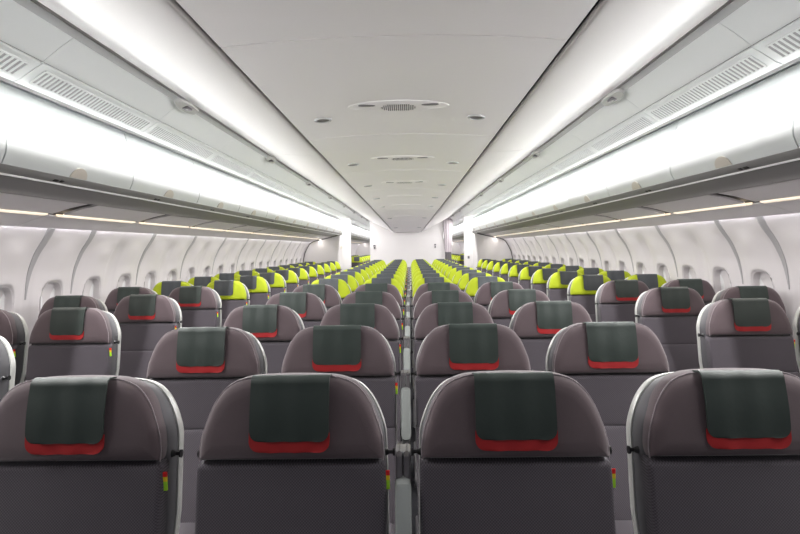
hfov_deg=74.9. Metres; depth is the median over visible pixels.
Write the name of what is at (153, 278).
window
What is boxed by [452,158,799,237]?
trim
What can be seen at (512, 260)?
seat
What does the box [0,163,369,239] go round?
trim
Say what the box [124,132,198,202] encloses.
bin
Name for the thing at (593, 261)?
window
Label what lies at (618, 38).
ceiling
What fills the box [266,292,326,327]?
seat
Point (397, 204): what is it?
ceiling vent
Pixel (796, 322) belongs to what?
seat
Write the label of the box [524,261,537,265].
seat
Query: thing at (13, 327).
seat
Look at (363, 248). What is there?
wall
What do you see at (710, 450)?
seat
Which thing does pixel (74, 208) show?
trim
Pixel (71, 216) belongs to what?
lamp
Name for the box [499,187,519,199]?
vent panel
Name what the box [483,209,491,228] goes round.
bin
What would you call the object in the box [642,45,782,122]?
vent panel
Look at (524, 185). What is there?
grille
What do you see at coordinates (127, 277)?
window
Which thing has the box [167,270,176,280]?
window
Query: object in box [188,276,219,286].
seat
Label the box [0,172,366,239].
trim
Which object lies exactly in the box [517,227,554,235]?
panel
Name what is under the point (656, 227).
trim
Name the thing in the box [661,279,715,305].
seat
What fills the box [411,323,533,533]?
seat
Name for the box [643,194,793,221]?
panel
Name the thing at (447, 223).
curtain
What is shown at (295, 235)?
panel
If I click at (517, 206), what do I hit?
bin
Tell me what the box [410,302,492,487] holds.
seat
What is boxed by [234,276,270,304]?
seat
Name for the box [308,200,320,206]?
grille
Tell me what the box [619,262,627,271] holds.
window
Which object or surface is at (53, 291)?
shade
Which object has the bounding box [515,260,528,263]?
seat
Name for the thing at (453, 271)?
seat
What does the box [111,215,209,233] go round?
panel
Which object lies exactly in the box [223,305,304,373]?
seat
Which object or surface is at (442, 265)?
seat
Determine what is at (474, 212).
vent panel
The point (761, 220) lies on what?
trim
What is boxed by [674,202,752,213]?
lamp
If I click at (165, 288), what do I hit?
seat
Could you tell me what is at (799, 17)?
ceiling
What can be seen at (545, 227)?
panel
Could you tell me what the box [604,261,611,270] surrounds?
window
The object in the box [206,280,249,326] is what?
seat
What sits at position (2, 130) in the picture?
bin
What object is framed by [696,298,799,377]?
seat
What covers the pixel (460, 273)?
seat
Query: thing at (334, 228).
bin
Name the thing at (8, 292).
window
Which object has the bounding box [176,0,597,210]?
ceiling
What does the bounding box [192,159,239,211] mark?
bin
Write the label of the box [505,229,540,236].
panel
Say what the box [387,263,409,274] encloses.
seat
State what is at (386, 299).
seat
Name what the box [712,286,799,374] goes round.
seat
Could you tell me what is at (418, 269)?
seat
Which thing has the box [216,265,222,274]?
window
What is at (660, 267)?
window
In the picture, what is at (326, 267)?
seat
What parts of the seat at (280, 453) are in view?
red trim, backrest, pivot knob, armrest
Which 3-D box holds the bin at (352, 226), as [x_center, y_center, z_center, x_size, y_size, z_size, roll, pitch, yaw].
[-1.703,-1.150,16.215,0.527,0.370,1.031,-1,2,1]
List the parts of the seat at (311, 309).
backrest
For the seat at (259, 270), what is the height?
1.162 m
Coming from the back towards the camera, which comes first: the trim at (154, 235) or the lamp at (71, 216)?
the trim at (154, 235)
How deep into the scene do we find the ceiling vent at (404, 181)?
7.37 m
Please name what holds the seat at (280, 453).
on the floor
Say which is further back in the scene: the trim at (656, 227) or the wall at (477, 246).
the wall at (477, 246)
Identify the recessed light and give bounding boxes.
[314,118,331,122]
[467,115,484,119]
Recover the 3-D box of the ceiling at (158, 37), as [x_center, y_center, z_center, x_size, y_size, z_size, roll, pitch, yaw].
[-1.049,-1.107,5.032,0.532,0.069,7.990,-1,2,1]
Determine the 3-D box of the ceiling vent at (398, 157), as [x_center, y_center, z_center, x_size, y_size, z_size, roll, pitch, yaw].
[0.027,-1.133,5.432,0.680,0.024,0.250,-1,2,1]
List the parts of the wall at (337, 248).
panel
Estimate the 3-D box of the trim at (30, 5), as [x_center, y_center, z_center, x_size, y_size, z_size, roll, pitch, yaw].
[-1.196,-1.384,12.481,0.065,0.039,27.000,-1,2,1]
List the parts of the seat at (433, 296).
seat frame, backrest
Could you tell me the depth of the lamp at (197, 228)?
5.81 m
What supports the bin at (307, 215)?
attached to the wall at (337, 248)
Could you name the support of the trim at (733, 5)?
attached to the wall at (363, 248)
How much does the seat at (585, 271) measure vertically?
1.162 m
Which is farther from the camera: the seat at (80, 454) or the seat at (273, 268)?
the seat at (273, 268)
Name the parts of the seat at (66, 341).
red trim, backrest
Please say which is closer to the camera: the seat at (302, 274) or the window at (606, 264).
the window at (606, 264)
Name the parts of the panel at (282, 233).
panel, panel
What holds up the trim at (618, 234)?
attached to the wall at (701, 246)
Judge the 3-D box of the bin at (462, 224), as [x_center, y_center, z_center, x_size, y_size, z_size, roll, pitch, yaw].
[2.169,-1.208,16.141,0.527,0.370,1.031,-1,2,1]
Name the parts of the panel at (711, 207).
panel, panel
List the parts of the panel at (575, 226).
panel, panel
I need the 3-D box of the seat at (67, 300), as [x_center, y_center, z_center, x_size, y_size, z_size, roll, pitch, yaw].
[-2.337,0.790,3.504,0.576,1.162,0.702,-1,2,1]
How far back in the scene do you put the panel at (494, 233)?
11.94 m
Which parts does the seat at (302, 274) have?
backrest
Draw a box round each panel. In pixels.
[0,41,41,80]
[0,192,86,225]
[14,61,157,133]
[17,205,164,230]
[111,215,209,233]
[139,120,218,160]
[168,221,243,236]
[204,151,254,177]
[206,225,266,237]
[236,228,283,238]
[244,169,280,188]
[257,231,298,239]
[271,183,298,196]
[274,233,306,240]
[287,234,316,240]
[290,192,311,202]
[299,235,324,241]
[305,198,322,207]
[307,236,328,241]
[317,204,330,211]
[326,208,337,214]
[334,211,343,217]
[469,209,479,214]
[475,206,486,212]
[481,201,494,208]
[484,234,508,238]
[488,232,516,238]
[489,195,505,204]
[497,231,526,237]
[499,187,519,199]
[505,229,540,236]
[512,178,537,192]
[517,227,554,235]
[528,164,562,183]
[528,224,577,233]
[545,220,604,231]
[551,144,600,171]
[568,215,643,229]
[586,110,662,152]
[597,207,700,226]
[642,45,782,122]
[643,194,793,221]
[719,179,799,212]
[753,18,799,63]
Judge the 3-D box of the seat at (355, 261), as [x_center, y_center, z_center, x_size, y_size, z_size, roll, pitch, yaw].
[-1.480,0.234,18.004,0.532,1.162,0.704,-1,2,1]
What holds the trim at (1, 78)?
attached to the wall at (337, 248)
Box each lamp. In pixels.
[0,209,47,215]
[56,214,134,222]
[139,222,187,227]
[174,98,198,114]
[190,227,224,230]
[225,230,250,232]
[265,156,275,162]
[530,151,540,158]
[561,224,585,227]
[586,220,619,224]
[601,89,624,105]
[621,213,670,220]
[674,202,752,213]
[760,196,799,202]
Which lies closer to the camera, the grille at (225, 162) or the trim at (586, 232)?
the grille at (225, 162)
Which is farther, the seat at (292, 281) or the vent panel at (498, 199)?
the vent panel at (498, 199)
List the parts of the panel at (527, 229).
panel, panel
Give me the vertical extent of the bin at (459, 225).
0.370 m
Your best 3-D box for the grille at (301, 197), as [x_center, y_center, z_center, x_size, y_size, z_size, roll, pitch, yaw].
[-1.484,-1.045,7.928,0.080,0.053,0.947,-1,2,1]
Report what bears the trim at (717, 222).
attached to the wall at (701, 246)
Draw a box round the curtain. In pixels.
[443,218,452,260]
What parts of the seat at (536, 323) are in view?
backrest, red trim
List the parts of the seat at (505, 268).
backrest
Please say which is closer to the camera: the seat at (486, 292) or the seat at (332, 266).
the seat at (486, 292)
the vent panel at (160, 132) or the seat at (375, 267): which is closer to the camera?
the vent panel at (160, 132)
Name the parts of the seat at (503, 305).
backrest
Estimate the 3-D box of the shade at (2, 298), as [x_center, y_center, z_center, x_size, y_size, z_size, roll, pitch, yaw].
[-2.690,0.298,3.454,0.026,0.320,0.217,-1,2,1]
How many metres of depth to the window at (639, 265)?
5.94 m
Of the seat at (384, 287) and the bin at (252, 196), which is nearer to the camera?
the seat at (384, 287)
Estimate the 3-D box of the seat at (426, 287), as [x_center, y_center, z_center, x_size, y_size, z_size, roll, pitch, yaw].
[0.355,0.720,4.252,0.532,1.162,0.702,-1,2,1]
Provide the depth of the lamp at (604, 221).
5.76 m
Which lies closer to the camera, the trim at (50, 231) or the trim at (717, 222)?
the trim at (50, 231)
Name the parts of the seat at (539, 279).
backrest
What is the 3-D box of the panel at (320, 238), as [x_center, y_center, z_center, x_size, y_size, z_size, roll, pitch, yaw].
[-2.018,-0.701,13.130,0.498,0.140,1.029,-1,2,1]
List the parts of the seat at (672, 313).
backrest, red trim, backrest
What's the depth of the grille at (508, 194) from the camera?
7.84 m
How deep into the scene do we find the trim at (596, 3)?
2.99 m
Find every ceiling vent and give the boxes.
[348,100,448,110]
[371,155,434,159]
[381,180,427,183]
[393,204,420,205]
[394,215,415,216]
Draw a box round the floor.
[400,292,417,533]
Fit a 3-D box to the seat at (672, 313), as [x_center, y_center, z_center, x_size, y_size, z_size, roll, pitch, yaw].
[1.897,0.726,3.423,0.576,1.162,0.702,-1,2,1]
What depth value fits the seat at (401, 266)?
9.23 m
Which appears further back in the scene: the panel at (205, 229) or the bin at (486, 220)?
the bin at (486, 220)
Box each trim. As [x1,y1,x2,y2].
[0,76,366,229]
[0,80,368,230]
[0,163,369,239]
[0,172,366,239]
[0,175,369,241]
[13,0,369,221]
[25,228,54,299]
[48,204,364,242]
[70,231,96,293]
[136,234,156,283]
[180,236,196,277]
[212,238,226,271]
[236,239,248,269]
[427,0,599,223]
[443,148,799,239]
[449,0,748,217]
[452,57,799,226]
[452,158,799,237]
[452,160,799,239]
[556,193,759,227]
[564,234,577,261]
[586,232,601,265]
[614,229,633,271]
[655,226,677,276]
[714,220,742,283]
[755,216,789,288]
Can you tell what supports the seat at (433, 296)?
on the floor
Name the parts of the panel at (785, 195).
panel, panel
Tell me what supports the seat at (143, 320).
on the floor
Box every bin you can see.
[0,82,132,188]
[0,110,5,162]
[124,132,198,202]
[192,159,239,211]
[234,176,266,217]
[263,188,286,221]
[283,196,301,224]
[299,203,313,227]
[311,208,322,229]
[321,212,330,231]
[329,215,337,231]
[335,217,341,232]
[351,224,354,235]
[354,225,358,236]
[457,223,460,234]
[460,222,463,233]
[472,215,478,231]
[477,212,484,229]
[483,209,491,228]
[490,204,500,226]
[499,199,512,223]
[510,192,526,220]
[524,183,545,217]
[542,170,572,212]
[568,152,612,205]
[607,121,677,195]
[670,63,799,179]
[794,87,799,147]
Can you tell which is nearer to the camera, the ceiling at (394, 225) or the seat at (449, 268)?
the seat at (449, 268)
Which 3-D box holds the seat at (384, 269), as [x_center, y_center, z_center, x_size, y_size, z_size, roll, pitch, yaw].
[-0.117,0.607,7.461,0.528,1.162,0.704,-1,2,1]
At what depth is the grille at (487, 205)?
9.88 m
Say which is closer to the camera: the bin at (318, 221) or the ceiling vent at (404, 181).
the ceiling vent at (404, 181)
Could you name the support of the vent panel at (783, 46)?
attached to the ceiling at (799, 17)
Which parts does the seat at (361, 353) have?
red trim, backrest, backrest, armrest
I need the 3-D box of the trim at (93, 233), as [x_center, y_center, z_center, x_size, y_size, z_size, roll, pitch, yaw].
[-2.544,-0.046,4.189,0.228,0.520,0.066,-1,2,1]
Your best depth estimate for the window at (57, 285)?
4.02 m
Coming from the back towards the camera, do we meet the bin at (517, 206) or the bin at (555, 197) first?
the bin at (517, 206)
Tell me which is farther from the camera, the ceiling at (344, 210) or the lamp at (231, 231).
the ceiling at (344, 210)
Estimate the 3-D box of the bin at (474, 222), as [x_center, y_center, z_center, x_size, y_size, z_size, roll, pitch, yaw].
[2.111,-1.078,13.039,0.527,0.395,1.031,-1,2,1]
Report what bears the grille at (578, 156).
attached to the vent panel at (583, 153)
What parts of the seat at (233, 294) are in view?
backrest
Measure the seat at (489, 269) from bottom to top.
1.162 m
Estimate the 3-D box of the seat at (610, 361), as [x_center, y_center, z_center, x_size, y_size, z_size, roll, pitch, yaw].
[0.842,0.802,1.844,0.532,1.162,0.702,-1,2,1]
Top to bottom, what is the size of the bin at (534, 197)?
0.395 m
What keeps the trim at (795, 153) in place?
attached to the wall at (477, 246)
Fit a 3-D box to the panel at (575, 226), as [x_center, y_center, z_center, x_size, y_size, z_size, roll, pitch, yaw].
[2.263,-0.533,6.841,0.498,0.140,1.029,-1,2,1]
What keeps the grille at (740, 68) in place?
attached to the vent panel at (749, 64)
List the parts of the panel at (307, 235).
panel, panel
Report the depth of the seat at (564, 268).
7.58 m
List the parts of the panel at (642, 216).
panel, panel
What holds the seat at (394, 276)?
on the floor
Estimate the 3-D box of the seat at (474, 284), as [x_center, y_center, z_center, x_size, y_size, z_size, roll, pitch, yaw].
[0.902,0.681,5.042,0.532,1.162,0.704,-1,2,1]
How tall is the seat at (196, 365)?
1.162 m
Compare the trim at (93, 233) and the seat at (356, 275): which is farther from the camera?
the seat at (356, 275)
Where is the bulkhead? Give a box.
[370,221,442,291]
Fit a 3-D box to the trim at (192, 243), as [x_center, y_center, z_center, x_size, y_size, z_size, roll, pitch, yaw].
[-2.507,-0.122,6.188,0.228,0.520,0.066,-1,2,1]
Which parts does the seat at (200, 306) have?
red trim, backrest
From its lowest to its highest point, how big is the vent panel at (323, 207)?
0.084 m
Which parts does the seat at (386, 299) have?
backrest, backrest, armrest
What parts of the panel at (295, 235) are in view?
panel, panel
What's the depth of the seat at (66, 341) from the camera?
2.85 m
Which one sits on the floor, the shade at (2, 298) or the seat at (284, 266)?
the seat at (284, 266)
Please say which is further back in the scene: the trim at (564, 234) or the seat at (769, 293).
the trim at (564, 234)
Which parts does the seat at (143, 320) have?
backrest, red trim, backrest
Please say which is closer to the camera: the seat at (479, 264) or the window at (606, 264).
the window at (606, 264)
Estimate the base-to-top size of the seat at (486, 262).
1.162 m
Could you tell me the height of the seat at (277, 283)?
1.162 m
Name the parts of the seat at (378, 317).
backrest, backrest, armrest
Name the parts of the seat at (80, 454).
red trim, backrest, pivot knob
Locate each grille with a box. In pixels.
[0,49,29,75]
[148,126,213,158]
[210,155,251,175]
[248,172,277,187]
[274,185,296,195]
[293,193,310,201]
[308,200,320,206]
[318,205,329,210]
[483,202,493,208]
[491,197,503,203]
[501,190,516,198]
[514,180,534,191]
[531,167,558,182]
[554,148,594,169]
[590,116,653,151]
[649,55,766,119]
[765,27,799,58]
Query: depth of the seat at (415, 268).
8.43 m
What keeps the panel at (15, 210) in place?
attached to the wall at (109, 256)
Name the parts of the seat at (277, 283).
backrest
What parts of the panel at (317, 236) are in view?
panel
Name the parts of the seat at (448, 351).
seat frame, backrest, backrest, red trim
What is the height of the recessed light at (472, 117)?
0.016 m
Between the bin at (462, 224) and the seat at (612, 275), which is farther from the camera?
the bin at (462, 224)
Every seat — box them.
[0,309,28,386]
[0,336,15,400]
[0,375,183,533]
[24,295,107,380]
[24,307,120,381]
[105,287,156,313]
[113,294,181,378]
[147,327,268,533]
[153,281,192,296]
[169,286,221,326]
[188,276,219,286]
[195,373,411,533]
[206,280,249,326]
[214,273,240,279]
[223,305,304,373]
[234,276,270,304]
[236,270,257,275]
[253,268,272,272]
[255,272,286,296]
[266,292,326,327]
[267,266,284,270]
[272,270,299,291]
[279,265,294,268]
[281,325,410,533]
[285,268,308,285]
[293,284,341,310]
[296,266,318,283]
[306,264,325,278]
[312,278,351,300]
[313,263,330,277]
[320,303,410,443]
[321,262,336,274]
[325,274,358,292]
[327,261,341,272]
[335,271,364,285]
[341,291,410,427]
[344,269,369,280]
[350,267,372,277]
[351,257,363,266]
[354,283,409,369]
[355,265,375,274]
[361,264,378,272]
[364,262,380,269]
[364,278,409,335]
[367,261,382,268]
[370,274,409,304]
[375,271,409,316]
[379,268,409,288]
[382,266,409,295]
[385,265,409,284]
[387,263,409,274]
[410,264,431,312]
[410,266,435,319]
[410,268,437,327]
[410,270,441,333]
[410,273,446,350]
[410,277,451,367]
[410,282,460,391]
[410,290,473,427]
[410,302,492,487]
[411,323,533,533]
[411,370,615,533]
[436,261,451,270]
[439,262,457,271]
[441,264,460,274]
[444,265,466,277]
[448,267,472,280]
[452,269,480,284]
[457,255,463,264]
[457,272,491,291]
[464,276,504,301]
[474,281,522,310]
[476,259,491,270]
[481,260,497,271]
[486,261,504,275]
[488,289,549,326]
[492,262,511,276]
[499,263,519,280]
[507,264,531,282]
[508,259,519,262]
[509,301,591,370]
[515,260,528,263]
[518,266,544,288]
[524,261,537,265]
[530,268,561,294]
[533,262,551,266]
[544,322,668,533]
[545,264,565,268]
[546,271,582,300]
[559,265,582,270]
[567,275,610,321]
[577,268,603,274]
[595,280,648,322]
[597,270,630,280]
[625,274,666,289]
[626,368,799,533]
[635,287,704,372]
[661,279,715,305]
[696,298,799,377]
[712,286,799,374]
[793,306,799,371]
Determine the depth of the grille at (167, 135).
3.70 m
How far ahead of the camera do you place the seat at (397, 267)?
8.44 m
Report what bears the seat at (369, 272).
on the floor
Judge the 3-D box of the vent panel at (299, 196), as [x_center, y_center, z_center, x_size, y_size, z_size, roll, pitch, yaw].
[-1.493,-1.054,7.928,0.134,0.084,1.029,-1,2,1]
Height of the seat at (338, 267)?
1.162 m
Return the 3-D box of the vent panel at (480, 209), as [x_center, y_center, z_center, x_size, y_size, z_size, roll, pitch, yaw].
[1.702,-1.218,10.970,0.134,0.084,1.029,-1,2,1]
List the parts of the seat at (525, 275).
backrest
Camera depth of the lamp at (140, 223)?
4.77 m
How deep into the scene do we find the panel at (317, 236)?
12.04 m
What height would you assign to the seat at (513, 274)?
1.162 m
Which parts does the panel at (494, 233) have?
panel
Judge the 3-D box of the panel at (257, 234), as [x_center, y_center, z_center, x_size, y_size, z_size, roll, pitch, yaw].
[-2.115,-0.506,7.960,0.498,0.140,1.029,-1,2,1]
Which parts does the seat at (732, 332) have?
backrest, red trim, backrest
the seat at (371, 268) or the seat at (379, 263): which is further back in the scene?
the seat at (379, 263)
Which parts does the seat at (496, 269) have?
backrest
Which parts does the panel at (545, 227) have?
panel, panel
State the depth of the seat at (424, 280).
5.22 m
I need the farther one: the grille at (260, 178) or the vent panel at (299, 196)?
the vent panel at (299, 196)
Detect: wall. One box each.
[0,226,358,347]
[303,219,351,270]
[355,231,461,258]
[458,213,799,359]
[463,217,512,268]
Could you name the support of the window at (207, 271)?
in the wall at (109, 256)
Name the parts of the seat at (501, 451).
pivot knob, red trim, backrest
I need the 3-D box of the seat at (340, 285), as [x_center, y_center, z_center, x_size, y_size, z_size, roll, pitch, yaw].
[-0.713,0.706,5.073,0.576,1.162,0.704,-1,2,1]
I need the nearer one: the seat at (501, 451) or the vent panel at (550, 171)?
the seat at (501, 451)
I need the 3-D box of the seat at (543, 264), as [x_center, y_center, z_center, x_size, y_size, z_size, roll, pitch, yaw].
[2.558,0.507,9.008,0.532,1.162,0.704,-1,2,1]
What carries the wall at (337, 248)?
on the floor
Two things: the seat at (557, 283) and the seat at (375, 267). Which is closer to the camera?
the seat at (557, 283)
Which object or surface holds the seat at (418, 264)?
on the floor
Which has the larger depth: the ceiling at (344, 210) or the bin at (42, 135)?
the ceiling at (344, 210)
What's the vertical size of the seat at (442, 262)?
1.162 m
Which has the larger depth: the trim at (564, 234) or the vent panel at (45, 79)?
the trim at (564, 234)
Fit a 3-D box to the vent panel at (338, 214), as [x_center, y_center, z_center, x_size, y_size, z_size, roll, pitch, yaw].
[-1.416,-1.210,12.064,0.134,0.084,1.029,-1,2,1]
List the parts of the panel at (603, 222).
panel, panel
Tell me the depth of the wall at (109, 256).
4.58 m
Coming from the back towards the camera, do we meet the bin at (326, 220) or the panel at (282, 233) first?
the bin at (326, 220)
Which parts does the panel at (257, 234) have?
panel, panel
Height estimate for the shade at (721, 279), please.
0.320 m
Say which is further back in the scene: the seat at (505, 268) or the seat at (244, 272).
the seat at (505, 268)
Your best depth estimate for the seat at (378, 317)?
2.83 m
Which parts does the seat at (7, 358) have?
pivot knob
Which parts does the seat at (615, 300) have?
backrest, red trim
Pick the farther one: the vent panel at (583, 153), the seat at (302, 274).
the seat at (302, 274)
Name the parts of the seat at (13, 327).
backrest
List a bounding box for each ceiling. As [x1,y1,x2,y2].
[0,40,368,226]
[37,0,358,195]
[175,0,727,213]
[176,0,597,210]
[339,207,349,213]
[345,210,353,216]
[354,208,459,232]
[376,209,437,221]
[452,0,728,193]
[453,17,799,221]
[461,208,468,214]
[464,205,473,211]
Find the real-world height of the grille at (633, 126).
0.053 m
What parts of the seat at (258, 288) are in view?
backrest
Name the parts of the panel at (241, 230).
panel, panel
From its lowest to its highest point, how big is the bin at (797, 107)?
0.395 m
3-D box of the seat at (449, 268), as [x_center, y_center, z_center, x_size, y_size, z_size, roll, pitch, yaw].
[0.962,0.561,8.239,0.532,1.162,0.704,-1,2,1]
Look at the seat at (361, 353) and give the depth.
2.02 m
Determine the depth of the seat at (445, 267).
9.21 m
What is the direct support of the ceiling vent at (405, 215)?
in the ceiling at (421, 214)
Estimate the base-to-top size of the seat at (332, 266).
1.162 m
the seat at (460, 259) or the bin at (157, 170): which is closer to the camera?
the bin at (157, 170)
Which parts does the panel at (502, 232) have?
panel, panel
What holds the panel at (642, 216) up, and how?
attached to the wall at (701, 246)
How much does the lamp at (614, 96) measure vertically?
0.043 m
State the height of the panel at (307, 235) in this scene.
0.140 m
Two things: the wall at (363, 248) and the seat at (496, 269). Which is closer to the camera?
the seat at (496, 269)
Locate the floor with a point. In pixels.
(414, 495)
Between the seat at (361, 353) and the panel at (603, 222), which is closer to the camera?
the seat at (361, 353)
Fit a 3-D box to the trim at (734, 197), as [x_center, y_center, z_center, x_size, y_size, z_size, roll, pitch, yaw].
[2.374,-0.772,12.438,0.512,0.130,27.000,-1,2,1]
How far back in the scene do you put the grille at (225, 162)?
4.76 m
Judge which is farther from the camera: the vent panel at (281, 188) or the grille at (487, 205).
the grille at (487, 205)
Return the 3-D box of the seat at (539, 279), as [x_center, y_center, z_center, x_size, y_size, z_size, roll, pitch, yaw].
[1.957,0.606,6.621,0.576,1.162,0.704,-1,2,1]
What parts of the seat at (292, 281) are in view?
backrest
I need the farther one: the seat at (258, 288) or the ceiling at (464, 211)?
the ceiling at (464, 211)
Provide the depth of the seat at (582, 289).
5.18 m
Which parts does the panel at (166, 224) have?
panel, panel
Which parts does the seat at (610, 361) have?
backrest, red trim, backrest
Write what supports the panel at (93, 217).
attached to the wall at (109, 256)
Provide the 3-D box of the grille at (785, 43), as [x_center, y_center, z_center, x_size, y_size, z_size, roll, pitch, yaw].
[1.520,-0.858,1.663,0.080,0.053,0.947,-1,2,1]
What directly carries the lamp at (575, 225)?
attached to the panel at (575, 226)
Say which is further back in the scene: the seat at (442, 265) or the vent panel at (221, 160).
the seat at (442, 265)
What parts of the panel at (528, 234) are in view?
panel, panel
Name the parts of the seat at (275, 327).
red trim, backrest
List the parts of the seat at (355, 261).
backrest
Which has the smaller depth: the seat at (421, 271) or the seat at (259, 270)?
the seat at (421, 271)
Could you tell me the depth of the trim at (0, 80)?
3.32 m
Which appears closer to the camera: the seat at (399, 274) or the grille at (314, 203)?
the seat at (399, 274)
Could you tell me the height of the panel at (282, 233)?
0.140 m
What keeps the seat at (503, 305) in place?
on the floor
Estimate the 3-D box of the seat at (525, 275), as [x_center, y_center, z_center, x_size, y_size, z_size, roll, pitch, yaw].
[1.972,0.576,7.421,0.576,1.162,0.704,-1,2,1]
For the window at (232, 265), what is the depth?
8.04 m
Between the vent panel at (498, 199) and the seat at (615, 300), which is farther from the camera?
the vent panel at (498, 199)
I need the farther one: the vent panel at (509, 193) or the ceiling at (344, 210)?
the ceiling at (344, 210)
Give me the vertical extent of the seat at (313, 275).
1.162 m
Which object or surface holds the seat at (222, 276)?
on the floor
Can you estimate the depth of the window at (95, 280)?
4.54 m
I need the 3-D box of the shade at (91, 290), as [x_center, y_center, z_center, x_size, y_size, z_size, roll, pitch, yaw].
[-2.671,0.261,4.454,0.026,0.320,0.217,-1,2,1]
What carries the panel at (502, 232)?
attached to the wall at (701, 246)
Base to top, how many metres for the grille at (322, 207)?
0.053 m
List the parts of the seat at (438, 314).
seat frame, backrest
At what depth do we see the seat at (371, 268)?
9.24 m
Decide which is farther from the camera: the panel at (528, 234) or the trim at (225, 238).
the panel at (528, 234)
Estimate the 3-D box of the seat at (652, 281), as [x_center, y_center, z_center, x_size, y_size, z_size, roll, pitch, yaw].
[2.483,0.658,5.012,0.532,1.162,0.704,-1,2,1]
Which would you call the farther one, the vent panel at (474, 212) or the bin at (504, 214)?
the vent panel at (474, 212)
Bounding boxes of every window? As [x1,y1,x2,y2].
[0,286,12,311]
[39,281,61,312]
[82,278,99,298]
[116,274,129,287]
[144,272,155,289]
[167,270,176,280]
[186,268,193,280]
[202,267,209,276]
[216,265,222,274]
[230,264,233,272]
[580,259,585,267]
[591,260,597,267]
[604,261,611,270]
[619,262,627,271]
[637,263,646,273]
[658,264,669,280]
[683,266,696,278]
[714,268,731,292]
[752,271,774,289]
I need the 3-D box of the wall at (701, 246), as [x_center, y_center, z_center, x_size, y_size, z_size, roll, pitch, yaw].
[2.763,0.121,12.464,0.266,1.660,27.000,-1,2,1]
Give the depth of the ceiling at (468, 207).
11.93 m
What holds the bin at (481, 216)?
attached to the wall at (477, 246)
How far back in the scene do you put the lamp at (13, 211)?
3.05 m
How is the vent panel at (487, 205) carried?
attached to the ceiling at (799, 17)
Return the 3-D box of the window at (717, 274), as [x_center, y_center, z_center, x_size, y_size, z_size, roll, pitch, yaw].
[2.703,0.180,4.350,0.080,0.343,0.233,-1,2,1]
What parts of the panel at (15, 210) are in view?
panel, panel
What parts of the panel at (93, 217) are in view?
panel, panel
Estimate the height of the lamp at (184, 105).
0.043 m
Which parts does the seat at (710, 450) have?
pivot knob, backrest, red trim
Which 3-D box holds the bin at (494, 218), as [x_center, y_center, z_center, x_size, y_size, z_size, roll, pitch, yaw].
[2.053,-0.962,9.937,0.527,0.395,1.031,-1,2,1]
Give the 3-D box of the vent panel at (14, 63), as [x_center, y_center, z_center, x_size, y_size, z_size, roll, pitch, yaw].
[-1.609,-0.820,1.723,0.134,0.084,1.029,-1,2,1]
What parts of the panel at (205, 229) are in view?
panel, panel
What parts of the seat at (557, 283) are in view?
backrest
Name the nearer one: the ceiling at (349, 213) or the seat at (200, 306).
the seat at (200, 306)
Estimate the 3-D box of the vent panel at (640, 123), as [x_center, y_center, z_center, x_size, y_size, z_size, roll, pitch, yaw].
[1.567,-0.945,3.731,0.134,0.084,1.029,-1,2,1]
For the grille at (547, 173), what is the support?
attached to the vent panel at (550, 171)
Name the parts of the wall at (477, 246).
panel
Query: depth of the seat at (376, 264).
10.84 m
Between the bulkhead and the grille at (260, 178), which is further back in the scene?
the bulkhead
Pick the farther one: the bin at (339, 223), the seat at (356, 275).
the bin at (339, 223)
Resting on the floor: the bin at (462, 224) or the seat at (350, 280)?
the seat at (350, 280)
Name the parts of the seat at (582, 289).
backrest, backrest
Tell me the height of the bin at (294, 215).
0.395 m
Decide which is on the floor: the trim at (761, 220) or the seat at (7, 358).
the seat at (7, 358)
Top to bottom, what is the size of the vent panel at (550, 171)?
0.084 m
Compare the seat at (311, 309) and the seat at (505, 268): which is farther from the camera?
the seat at (505, 268)
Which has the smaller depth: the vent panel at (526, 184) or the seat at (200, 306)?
the seat at (200, 306)
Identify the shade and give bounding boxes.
[0,293,4,309]
[41,288,54,307]
[83,284,93,296]
[720,274,730,289]
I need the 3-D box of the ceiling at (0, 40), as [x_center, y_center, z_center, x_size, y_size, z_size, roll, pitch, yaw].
[-1.349,-1.298,12.487,0.274,0.188,27.000,-1,2,1]
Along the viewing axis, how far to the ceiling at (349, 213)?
13.04 m
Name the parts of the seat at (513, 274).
backrest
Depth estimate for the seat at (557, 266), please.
8.38 m
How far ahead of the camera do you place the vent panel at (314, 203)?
8.88 m
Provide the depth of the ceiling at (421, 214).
13.10 m
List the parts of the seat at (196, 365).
backrest, backrest, red trim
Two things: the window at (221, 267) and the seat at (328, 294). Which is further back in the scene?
the window at (221, 267)
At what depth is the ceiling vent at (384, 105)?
3.39 m
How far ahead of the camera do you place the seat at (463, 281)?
6.01 m
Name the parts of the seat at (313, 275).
backrest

